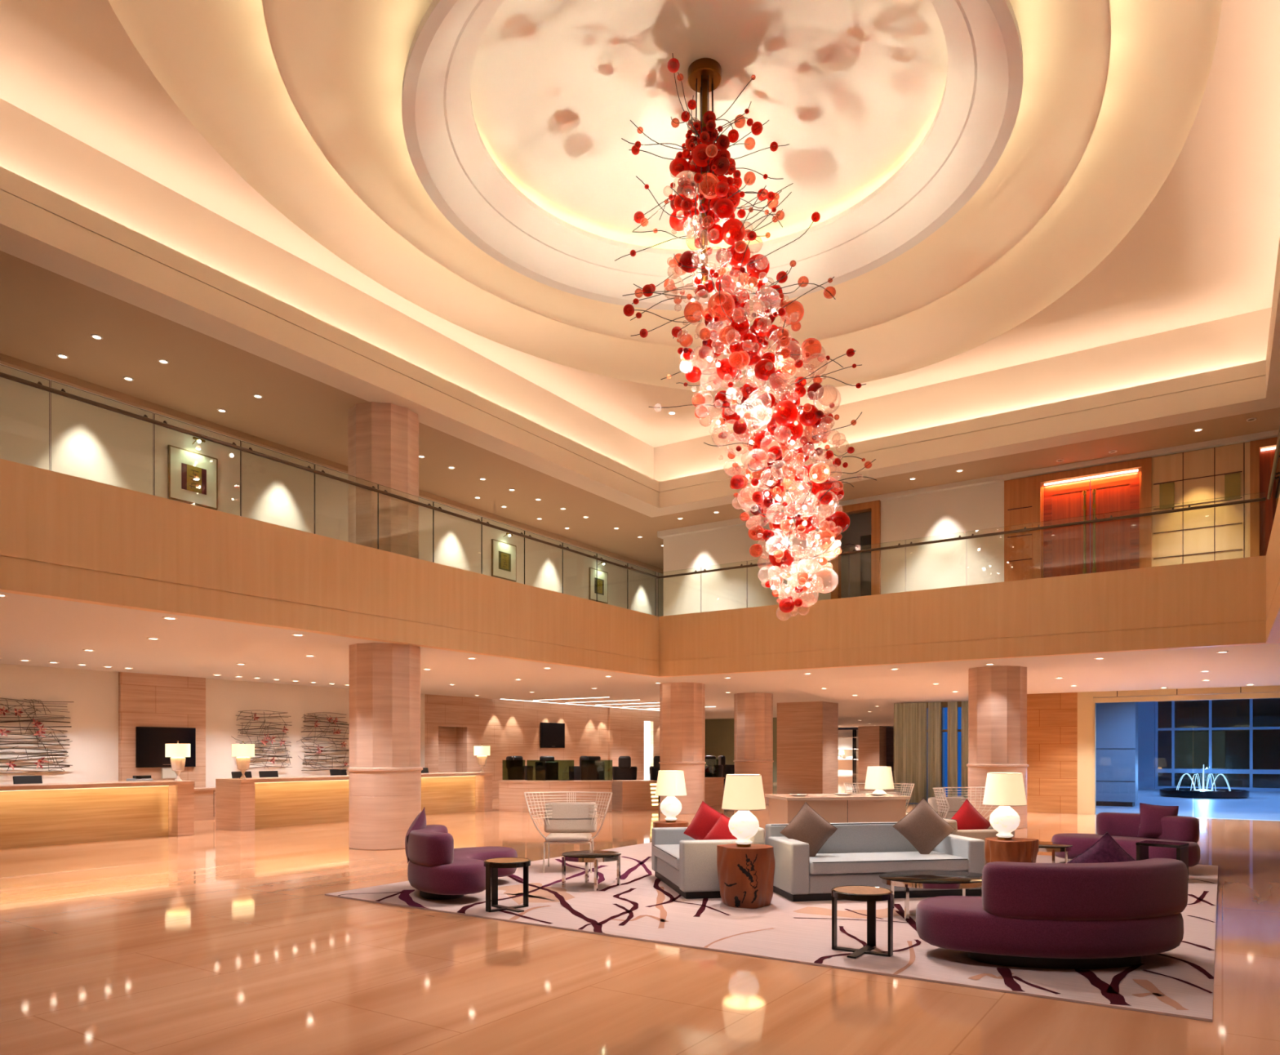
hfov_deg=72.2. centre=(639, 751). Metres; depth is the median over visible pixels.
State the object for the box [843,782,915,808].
wire chair
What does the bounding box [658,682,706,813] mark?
column
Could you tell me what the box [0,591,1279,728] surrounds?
ceiling
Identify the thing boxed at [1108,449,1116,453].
recessed light
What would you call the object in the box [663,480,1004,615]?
wall
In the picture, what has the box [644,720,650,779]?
window
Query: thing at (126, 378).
recessed light
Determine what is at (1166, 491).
wall plaque
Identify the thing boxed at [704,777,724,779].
countertop
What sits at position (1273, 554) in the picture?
wall
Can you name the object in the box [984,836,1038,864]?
table
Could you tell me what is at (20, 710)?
flower
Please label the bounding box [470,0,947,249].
ceiling
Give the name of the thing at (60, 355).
recessed light
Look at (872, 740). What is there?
square pillar
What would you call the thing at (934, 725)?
curtain
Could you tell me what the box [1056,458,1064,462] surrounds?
recessed light
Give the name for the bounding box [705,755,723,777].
armchair
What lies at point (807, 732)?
square pillar
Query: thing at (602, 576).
framed picture
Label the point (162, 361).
recessed light
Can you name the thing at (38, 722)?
flower
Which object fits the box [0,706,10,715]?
flower
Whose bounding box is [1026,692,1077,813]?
wall
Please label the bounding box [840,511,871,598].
wall
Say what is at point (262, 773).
monitor
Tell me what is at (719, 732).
wall
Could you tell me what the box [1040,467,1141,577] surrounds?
door
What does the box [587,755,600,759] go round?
armchair
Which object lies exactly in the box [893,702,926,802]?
curtain
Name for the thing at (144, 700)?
stone panel
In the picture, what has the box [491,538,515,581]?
framed picture
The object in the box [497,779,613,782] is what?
countertop
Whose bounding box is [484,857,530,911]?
side table
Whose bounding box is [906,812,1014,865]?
sofa
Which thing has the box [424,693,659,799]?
stone wall
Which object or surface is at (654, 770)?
armchair
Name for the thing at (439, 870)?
curved sofa
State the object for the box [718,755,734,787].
armchair
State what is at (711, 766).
glass screen
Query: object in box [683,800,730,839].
cushion
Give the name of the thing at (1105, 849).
cushion
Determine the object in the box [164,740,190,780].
desk lamp
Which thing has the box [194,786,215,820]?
credenza
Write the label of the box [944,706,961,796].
wall
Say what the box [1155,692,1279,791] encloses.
window
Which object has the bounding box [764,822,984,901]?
sofa
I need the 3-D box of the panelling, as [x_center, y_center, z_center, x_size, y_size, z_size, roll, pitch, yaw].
[10.500,-4.380,16.473,1.550,2.520,0.138,0,0,34]
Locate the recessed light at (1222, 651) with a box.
[1216,650,1228,653]
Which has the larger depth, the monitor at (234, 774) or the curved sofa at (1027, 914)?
the monitor at (234, 774)
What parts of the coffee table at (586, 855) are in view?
leg, leg, glass, leg, leg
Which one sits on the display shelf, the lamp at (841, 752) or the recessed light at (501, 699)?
the lamp at (841, 752)
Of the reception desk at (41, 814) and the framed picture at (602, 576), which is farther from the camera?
the framed picture at (602, 576)
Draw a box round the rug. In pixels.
[324,841,1217,1021]
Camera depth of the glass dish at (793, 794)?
11.00 m
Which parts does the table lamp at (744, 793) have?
lamp shade, globe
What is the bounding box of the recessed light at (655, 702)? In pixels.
[595,702,659,705]
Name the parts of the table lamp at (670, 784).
globe, lamp shade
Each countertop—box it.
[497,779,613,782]
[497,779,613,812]
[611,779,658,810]
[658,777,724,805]
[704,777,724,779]
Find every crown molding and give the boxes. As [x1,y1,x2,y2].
[0,352,663,573]
[657,429,1279,539]
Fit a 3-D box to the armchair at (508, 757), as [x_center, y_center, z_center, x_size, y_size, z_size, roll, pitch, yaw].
[-3.479,0.865,25.041,0.640,1.470,0.740,0,0,-26]
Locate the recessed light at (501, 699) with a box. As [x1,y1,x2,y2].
[501,698,653,710]
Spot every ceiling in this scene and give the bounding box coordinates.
[0,0,1279,447]
[0,250,1279,568]
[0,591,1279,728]
[262,0,1111,349]
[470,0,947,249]
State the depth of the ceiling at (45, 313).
15.16 m
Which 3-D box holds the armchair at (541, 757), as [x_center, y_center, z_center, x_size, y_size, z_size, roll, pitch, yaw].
[-2.748,0.870,26.739,0.719,1.460,0.678,0,0,14]
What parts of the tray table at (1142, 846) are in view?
leg, leg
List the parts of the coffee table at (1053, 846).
leg, glass, leg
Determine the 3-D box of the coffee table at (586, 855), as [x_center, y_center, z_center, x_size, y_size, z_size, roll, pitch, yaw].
[-0.571,1.389,10.302,0.700,0.385,0.700,0,0,24]
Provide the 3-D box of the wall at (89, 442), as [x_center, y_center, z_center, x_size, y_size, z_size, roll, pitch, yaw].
[-4.845,-4.435,19.653,0.200,2.630,32.600,0,0,34]
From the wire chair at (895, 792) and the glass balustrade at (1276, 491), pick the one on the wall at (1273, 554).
the glass balustrade at (1276, 491)
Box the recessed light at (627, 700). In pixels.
[565,699,638,702]
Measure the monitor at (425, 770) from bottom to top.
0.430 m
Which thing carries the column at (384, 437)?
on the floor
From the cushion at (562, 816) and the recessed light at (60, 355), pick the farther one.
the recessed light at (60, 355)
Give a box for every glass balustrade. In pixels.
[0,364,658,608]
[656,491,1266,612]
[1266,426,1279,523]
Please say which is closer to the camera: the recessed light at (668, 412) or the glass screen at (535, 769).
the recessed light at (668, 412)
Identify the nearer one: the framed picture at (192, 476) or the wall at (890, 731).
the framed picture at (192, 476)
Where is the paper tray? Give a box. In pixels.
[133,774,151,777]
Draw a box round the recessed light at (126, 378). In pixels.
[123,376,133,381]
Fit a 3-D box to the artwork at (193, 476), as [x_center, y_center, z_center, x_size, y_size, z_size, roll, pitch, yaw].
[-7.676,-4.690,15.117,0.005,0.440,0.440,0,0,34]
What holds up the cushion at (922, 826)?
on the sofa at (856, 853)
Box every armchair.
[506,755,514,759]
[512,755,526,779]
[539,755,554,780]
[573,755,588,780]
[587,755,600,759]
[612,755,637,780]
[648,755,660,802]
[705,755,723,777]
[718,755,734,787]
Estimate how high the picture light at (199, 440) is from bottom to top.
0.082 m
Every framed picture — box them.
[167,444,217,510]
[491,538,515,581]
[588,567,608,603]
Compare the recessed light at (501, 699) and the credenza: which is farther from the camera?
the recessed light at (501, 699)
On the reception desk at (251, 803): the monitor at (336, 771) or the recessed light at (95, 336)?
the monitor at (336, 771)
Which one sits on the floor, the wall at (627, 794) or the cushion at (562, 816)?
the wall at (627, 794)
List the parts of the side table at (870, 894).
leg, leg, leg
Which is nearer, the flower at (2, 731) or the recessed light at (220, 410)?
the recessed light at (220, 410)
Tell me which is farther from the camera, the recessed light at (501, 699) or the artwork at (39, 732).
the recessed light at (501, 699)
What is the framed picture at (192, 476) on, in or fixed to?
attached to the wall at (89, 442)
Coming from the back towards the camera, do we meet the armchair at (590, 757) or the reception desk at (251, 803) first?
the armchair at (590, 757)
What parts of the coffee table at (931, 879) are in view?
leg, leg, glass, leg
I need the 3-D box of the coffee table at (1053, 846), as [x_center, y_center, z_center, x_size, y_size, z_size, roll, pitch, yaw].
[5.276,1.402,11.608,0.800,0.360,0.800,0,0,34]
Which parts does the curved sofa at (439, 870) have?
backrest, seat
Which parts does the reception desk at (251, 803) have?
post, post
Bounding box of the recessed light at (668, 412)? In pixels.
[667,411,676,414]
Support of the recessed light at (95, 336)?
in the ceiling at (45, 313)
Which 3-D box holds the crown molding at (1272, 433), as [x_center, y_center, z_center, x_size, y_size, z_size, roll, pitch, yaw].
[10.989,-5.675,22.267,18.300,0.149,10.540,0,0,34]
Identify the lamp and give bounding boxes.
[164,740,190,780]
[231,741,254,778]
[474,743,489,772]
[655,770,686,822]
[721,773,765,846]
[838,750,844,758]
[864,765,894,793]
[982,772,1026,839]
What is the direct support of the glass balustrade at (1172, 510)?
on the fascia at (1217, 602)
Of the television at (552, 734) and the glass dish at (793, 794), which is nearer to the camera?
the glass dish at (793, 794)
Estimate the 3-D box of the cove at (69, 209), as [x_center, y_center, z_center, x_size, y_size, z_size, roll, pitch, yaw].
[-4.048,-6.570,14.504,0.600,1.640,16.580,0,0,34]
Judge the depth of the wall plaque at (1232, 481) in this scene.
16.11 m
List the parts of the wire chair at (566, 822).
leg, leg, rim frame, leg, leg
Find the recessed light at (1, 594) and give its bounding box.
[0,593,8,596]
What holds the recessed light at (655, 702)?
in the ceiling at (41, 630)
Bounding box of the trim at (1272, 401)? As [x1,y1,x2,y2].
[1264,236,1279,409]
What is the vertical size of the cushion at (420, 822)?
0.631 m
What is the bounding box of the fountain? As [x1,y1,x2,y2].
[1159,764,1249,798]
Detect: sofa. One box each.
[407,824,517,899]
[651,826,764,898]
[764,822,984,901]
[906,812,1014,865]
[915,857,1188,968]
[1051,812,1200,866]
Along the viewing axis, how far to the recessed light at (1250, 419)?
15.19 m
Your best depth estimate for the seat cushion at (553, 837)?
11.44 m
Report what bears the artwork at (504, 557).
attached to the framed picture at (503, 553)
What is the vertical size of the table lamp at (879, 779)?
0.749 m
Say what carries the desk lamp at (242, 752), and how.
on the reception desk at (251, 803)
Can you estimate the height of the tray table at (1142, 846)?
0.455 m
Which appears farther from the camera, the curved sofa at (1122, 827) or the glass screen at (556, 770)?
the glass screen at (556, 770)
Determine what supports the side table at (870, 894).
on the rug
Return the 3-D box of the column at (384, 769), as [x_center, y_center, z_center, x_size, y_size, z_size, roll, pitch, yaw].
[-4.306,-0.085,14.856,1.227,3.370,1.227,0,0,-38]
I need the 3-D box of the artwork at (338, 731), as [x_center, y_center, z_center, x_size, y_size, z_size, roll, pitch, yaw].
[-8.567,-0.268,24.013,0.124,1.601,1.831,0,0,34]
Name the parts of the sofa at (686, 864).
arm, arm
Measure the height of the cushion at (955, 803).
0.410 m
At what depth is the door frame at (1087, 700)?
22.32 m
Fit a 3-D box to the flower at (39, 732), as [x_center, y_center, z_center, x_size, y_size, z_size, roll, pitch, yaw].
[-12.414,-0.388,18.146,0.050,0.193,0.243,0,0,34]
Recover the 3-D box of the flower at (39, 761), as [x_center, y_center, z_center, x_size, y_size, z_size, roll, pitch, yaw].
[-12.408,0.274,18.155,0.050,0.188,0.230,0,0,34]
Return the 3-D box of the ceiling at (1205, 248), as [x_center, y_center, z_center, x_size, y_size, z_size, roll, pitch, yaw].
[1.069,-7.675,11.111,12.520,0.611,16.220,0,0,34]
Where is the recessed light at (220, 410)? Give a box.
[217,408,226,412]
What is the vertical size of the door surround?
2.520 m
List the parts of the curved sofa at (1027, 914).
seat, backrest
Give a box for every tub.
[524,765,526,779]
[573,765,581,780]
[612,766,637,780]
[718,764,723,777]
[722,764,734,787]
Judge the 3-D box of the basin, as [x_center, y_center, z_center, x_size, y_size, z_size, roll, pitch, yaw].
[20.197,1.490,31.483,2.720,0.260,2.720,0,0,34]
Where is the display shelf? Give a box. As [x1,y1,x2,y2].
[838,729,857,773]
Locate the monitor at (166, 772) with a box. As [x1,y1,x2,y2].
[161,767,176,777]
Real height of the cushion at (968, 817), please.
0.655 m
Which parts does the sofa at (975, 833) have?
arm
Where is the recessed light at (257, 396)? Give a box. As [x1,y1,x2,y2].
[253,394,262,398]
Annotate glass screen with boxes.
[502,760,524,780]
[526,760,545,781]
[546,760,573,780]
[581,760,612,780]
[704,759,718,777]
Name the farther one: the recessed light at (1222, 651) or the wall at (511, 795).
the wall at (511, 795)
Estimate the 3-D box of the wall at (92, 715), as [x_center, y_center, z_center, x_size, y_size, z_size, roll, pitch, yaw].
[-12.662,-0.085,18.178,0.200,3.370,21.500,0,0,34]
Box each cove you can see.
[0,97,671,517]
[653,307,1271,513]
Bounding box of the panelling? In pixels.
[1151,441,1249,566]
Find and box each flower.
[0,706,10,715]
[0,728,10,736]
[5,760,16,769]
[13,708,23,716]
[31,718,39,727]
[32,720,42,728]
[33,728,45,737]
[35,724,46,733]
[35,760,46,768]
[37,756,49,764]
[268,735,275,743]
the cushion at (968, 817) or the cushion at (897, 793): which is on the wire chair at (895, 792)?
the cushion at (897, 793)
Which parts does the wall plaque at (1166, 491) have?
raised panel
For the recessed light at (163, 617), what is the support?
in the ceiling at (41, 630)
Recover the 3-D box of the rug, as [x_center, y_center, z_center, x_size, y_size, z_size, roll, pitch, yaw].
[2.261,1.590,10.980,8.270,0.017,8.400,0,0,34]
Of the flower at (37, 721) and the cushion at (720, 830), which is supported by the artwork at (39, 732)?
the flower at (37, 721)
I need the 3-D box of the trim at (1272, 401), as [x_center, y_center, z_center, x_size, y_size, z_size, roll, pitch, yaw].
[6.186,-6.570,7.717,0.600,1.640,16.580,0,0,34]
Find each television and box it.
[135,726,195,767]
[540,722,564,747]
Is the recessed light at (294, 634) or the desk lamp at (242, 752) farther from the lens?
the desk lamp at (242, 752)
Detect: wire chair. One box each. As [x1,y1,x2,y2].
[523,791,612,872]
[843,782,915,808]
[928,786,999,829]
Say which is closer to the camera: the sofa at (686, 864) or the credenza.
the sofa at (686, 864)
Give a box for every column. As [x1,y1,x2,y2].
[346,642,422,849]
[348,401,418,558]
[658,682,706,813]
[733,692,773,804]
[966,665,1028,828]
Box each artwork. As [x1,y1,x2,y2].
[0,697,73,773]
[181,462,206,494]
[231,710,292,768]
[296,711,349,770]
[498,551,511,571]
[594,577,604,595]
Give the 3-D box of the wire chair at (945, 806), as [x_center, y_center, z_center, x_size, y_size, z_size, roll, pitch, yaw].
[4.838,1.059,13.271,1.171,1.048,0.766,0,0,-24]
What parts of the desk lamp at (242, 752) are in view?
lamp shade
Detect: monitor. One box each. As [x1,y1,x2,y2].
[13,775,42,783]
[161,767,176,777]
[231,771,252,777]
[258,770,278,777]
[329,768,346,775]
[421,767,428,773]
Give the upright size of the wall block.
4.570 m
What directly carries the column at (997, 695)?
on the floor
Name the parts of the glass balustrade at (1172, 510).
glass panel, glass panel, glass panel, handrail, glass panel, glass panel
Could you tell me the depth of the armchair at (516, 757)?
26.43 m
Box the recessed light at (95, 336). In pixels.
[90,333,102,339]
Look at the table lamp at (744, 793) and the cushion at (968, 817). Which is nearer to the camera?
the table lamp at (744, 793)
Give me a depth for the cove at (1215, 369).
16.59 m
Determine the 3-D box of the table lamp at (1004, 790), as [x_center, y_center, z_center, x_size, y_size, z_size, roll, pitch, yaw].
[4.079,0.613,9.822,0.459,0.749,0.459,0,0,34]
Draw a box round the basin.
[1159,787,1249,798]
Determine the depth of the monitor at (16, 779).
15.49 m
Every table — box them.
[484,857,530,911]
[561,849,621,890]
[653,820,688,827]
[716,843,774,908]
[831,884,893,958]
[879,870,982,919]
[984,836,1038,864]
[1038,840,1072,862]
[1135,840,1188,879]
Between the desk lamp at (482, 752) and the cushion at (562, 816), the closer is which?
the cushion at (562, 816)
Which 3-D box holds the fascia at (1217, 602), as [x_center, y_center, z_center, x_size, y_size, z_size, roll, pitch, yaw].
[5.375,-2.480,17.602,11.700,1.420,0.200,0,0,34]
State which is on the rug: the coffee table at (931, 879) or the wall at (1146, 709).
the coffee table at (931, 879)
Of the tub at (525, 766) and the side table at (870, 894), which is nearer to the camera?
the side table at (870, 894)
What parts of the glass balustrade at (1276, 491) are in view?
glass panel, glass panel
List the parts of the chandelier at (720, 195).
globe, globe, globe, globe, globe, globe, globe, globe, globe, globe, globe, globe, globe, globe, globe, globe, globe, globe, globe, globe, globe, globe, globe, globe, globe, globe, globe, globe, globe, globe, globe, globe, globe, globe, globe, globe, globe, globe, globe, globe, globe, globe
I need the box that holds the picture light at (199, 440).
[192,436,205,444]
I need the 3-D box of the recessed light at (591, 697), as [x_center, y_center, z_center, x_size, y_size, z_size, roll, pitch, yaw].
[-2.344,-1.764,29.394,3.200,0.012,0.040,0,0,34]
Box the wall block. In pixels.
[1096,696,1137,806]
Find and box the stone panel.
[118,671,205,787]
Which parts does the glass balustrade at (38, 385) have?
glass panel, glass panel, glass panel, glass panel, glass panel, glass panel, glass panel, glass panel, glass panel, glass panel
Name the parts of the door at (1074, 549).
pull handle, pull handle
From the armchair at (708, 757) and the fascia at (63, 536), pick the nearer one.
the fascia at (63, 536)
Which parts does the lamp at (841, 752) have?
lamp shade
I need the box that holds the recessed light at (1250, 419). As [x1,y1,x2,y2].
[1246,417,1257,421]
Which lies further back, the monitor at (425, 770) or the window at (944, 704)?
the window at (944, 704)
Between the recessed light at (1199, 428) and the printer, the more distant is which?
the printer
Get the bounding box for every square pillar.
[777,701,838,793]
[857,725,886,773]
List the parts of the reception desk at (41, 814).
post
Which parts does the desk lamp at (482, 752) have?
lamp shade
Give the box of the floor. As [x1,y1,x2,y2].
[0,772,1279,1054]
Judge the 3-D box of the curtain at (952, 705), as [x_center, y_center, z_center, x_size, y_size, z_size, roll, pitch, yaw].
[9.396,0.040,26.415,0.300,3.080,0.154,0,0,34]
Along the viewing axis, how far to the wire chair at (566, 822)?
11.97 m
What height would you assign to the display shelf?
3.200 m
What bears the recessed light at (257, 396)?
in the ceiling at (45, 313)
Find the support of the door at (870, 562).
in the wall at (860, 523)
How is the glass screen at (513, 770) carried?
on the wall at (511, 795)
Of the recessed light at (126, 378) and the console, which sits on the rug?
the console
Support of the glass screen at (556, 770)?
on the wall at (511, 795)
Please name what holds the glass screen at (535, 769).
on the wall at (511, 795)
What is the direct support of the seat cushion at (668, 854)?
on the sofa at (686, 864)
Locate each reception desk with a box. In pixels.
[0,779,194,848]
[213,771,493,831]
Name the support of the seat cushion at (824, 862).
on the sofa at (856, 853)
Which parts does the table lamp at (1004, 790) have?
lamp shade, globe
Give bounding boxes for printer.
[126,774,152,781]
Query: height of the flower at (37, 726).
0.218 m
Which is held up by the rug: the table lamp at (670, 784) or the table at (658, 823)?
the table at (658, 823)
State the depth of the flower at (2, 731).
17.63 m
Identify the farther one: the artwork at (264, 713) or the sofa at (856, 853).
the artwork at (264, 713)
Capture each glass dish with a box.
[789,793,807,795]
[835,792,852,795]
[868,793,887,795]
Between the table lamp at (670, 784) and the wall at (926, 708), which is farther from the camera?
the wall at (926, 708)
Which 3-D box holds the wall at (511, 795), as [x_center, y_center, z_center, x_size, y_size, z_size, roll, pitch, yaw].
[-2.254,1.195,23.796,3.123,0.810,1.278,0,0,5]
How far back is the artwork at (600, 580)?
24.95 m
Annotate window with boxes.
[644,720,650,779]
[926,701,961,795]
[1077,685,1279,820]
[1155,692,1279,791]
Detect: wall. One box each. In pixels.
[0,363,663,616]
[0,663,424,786]
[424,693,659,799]
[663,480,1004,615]
[705,717,777,782]
[838,728,893,772]
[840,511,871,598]
[926,707,944,799]
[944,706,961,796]
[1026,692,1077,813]
[1137,695,1155,789]
[1265,493,1279,644]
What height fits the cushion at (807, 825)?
0.635 m
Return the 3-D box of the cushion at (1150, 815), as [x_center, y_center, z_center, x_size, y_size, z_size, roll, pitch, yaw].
[6.983,0.940,11.832,0.498,0.487,0.180,0,0,24]
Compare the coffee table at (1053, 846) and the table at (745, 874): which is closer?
the table at (745, 874)
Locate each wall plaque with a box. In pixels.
[1159,481,1174,509]
[1224,472,1240,501]
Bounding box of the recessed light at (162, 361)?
[157,359,168,364]
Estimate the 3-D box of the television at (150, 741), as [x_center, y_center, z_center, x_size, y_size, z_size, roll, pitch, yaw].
[-10.958,-0.100,20.324,0.062,0.920,1.360,0,0,34]
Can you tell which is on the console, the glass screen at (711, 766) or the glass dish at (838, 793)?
the glass dish at (838, 793)
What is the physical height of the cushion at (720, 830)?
0.522 m
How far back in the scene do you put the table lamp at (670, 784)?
12.60 m
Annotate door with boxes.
[831,499,880,599]
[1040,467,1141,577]
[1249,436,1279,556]
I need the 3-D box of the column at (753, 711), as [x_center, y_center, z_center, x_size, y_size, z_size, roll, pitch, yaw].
[3.486,-0.085,26.967,1.227,3.370,1.227,0,0,-38]
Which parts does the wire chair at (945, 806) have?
rim frame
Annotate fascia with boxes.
[0,458,662,677]
[658,555,1266,676]
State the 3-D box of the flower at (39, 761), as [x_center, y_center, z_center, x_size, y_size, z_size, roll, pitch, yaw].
[-12.377,0.181,18.201,0.050,0.160,0.233,0,0,34]
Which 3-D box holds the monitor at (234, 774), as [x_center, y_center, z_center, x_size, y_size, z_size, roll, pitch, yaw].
[-8.485,0.643,18.803,0.228,0.430,0.440,0,0,34]
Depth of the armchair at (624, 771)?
25.16 m
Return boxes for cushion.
[404,807,426,862]
[544,801,596,832]
[545,832,591,841]
[653,844,679,869]
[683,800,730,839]
[702,812,737,839]
[780,801,837,856]
[808,850,968,874]
[859,791,902,795]
[892,797,955,853]
[928,795,965,818]
[951,798,991,829]
[1066,831,1136,862]
[1137,802,1178,837]
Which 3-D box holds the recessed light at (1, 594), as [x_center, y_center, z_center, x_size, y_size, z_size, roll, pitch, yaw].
[-7.234,-1.764,9.898,0.186,0.012,0.186,0,0,34]
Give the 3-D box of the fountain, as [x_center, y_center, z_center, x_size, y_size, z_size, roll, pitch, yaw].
[20.197,1.045,31.483,2.720,1.150,2.720,0,0,34]
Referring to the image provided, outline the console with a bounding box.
[765,792,910,823]
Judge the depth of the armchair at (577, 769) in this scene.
25.81 m
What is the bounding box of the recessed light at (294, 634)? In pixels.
[291,633,304,635]
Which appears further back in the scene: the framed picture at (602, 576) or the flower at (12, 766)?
the framed picture at (602, 576)
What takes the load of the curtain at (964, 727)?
hanging from the ceiling at (41, 630)
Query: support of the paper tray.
on the printer
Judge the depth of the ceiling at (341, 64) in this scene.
11.83 m
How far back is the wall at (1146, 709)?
37.84 m
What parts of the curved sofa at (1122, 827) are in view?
seat, backrest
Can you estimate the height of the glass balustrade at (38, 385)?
1.090 m
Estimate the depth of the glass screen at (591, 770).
23.74 m
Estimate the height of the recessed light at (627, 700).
0.012 m
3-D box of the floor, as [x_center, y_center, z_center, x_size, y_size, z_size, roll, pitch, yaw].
[8.355,1.660,32.498,38.000,0.120,68.600,0,0,34]
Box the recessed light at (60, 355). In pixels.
[56,353,68,359]
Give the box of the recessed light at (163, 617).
[161,616,177,619]
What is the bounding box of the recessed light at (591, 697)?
[533,697,601,700]
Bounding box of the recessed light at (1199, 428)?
[1193,427,1203,431]
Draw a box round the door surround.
[1004,457,1151,581]
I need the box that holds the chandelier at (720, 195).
[614,53,876,620]
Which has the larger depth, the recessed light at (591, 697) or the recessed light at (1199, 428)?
the recessed light at (591, 697)
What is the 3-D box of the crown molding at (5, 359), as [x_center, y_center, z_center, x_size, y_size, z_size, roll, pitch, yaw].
[-4.720,-5.695,19.570,0.100,0.110,32.600,0,0,34]
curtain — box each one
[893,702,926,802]
[927,702,941,797]
[947,701,957,796]
[960,701,968,799]

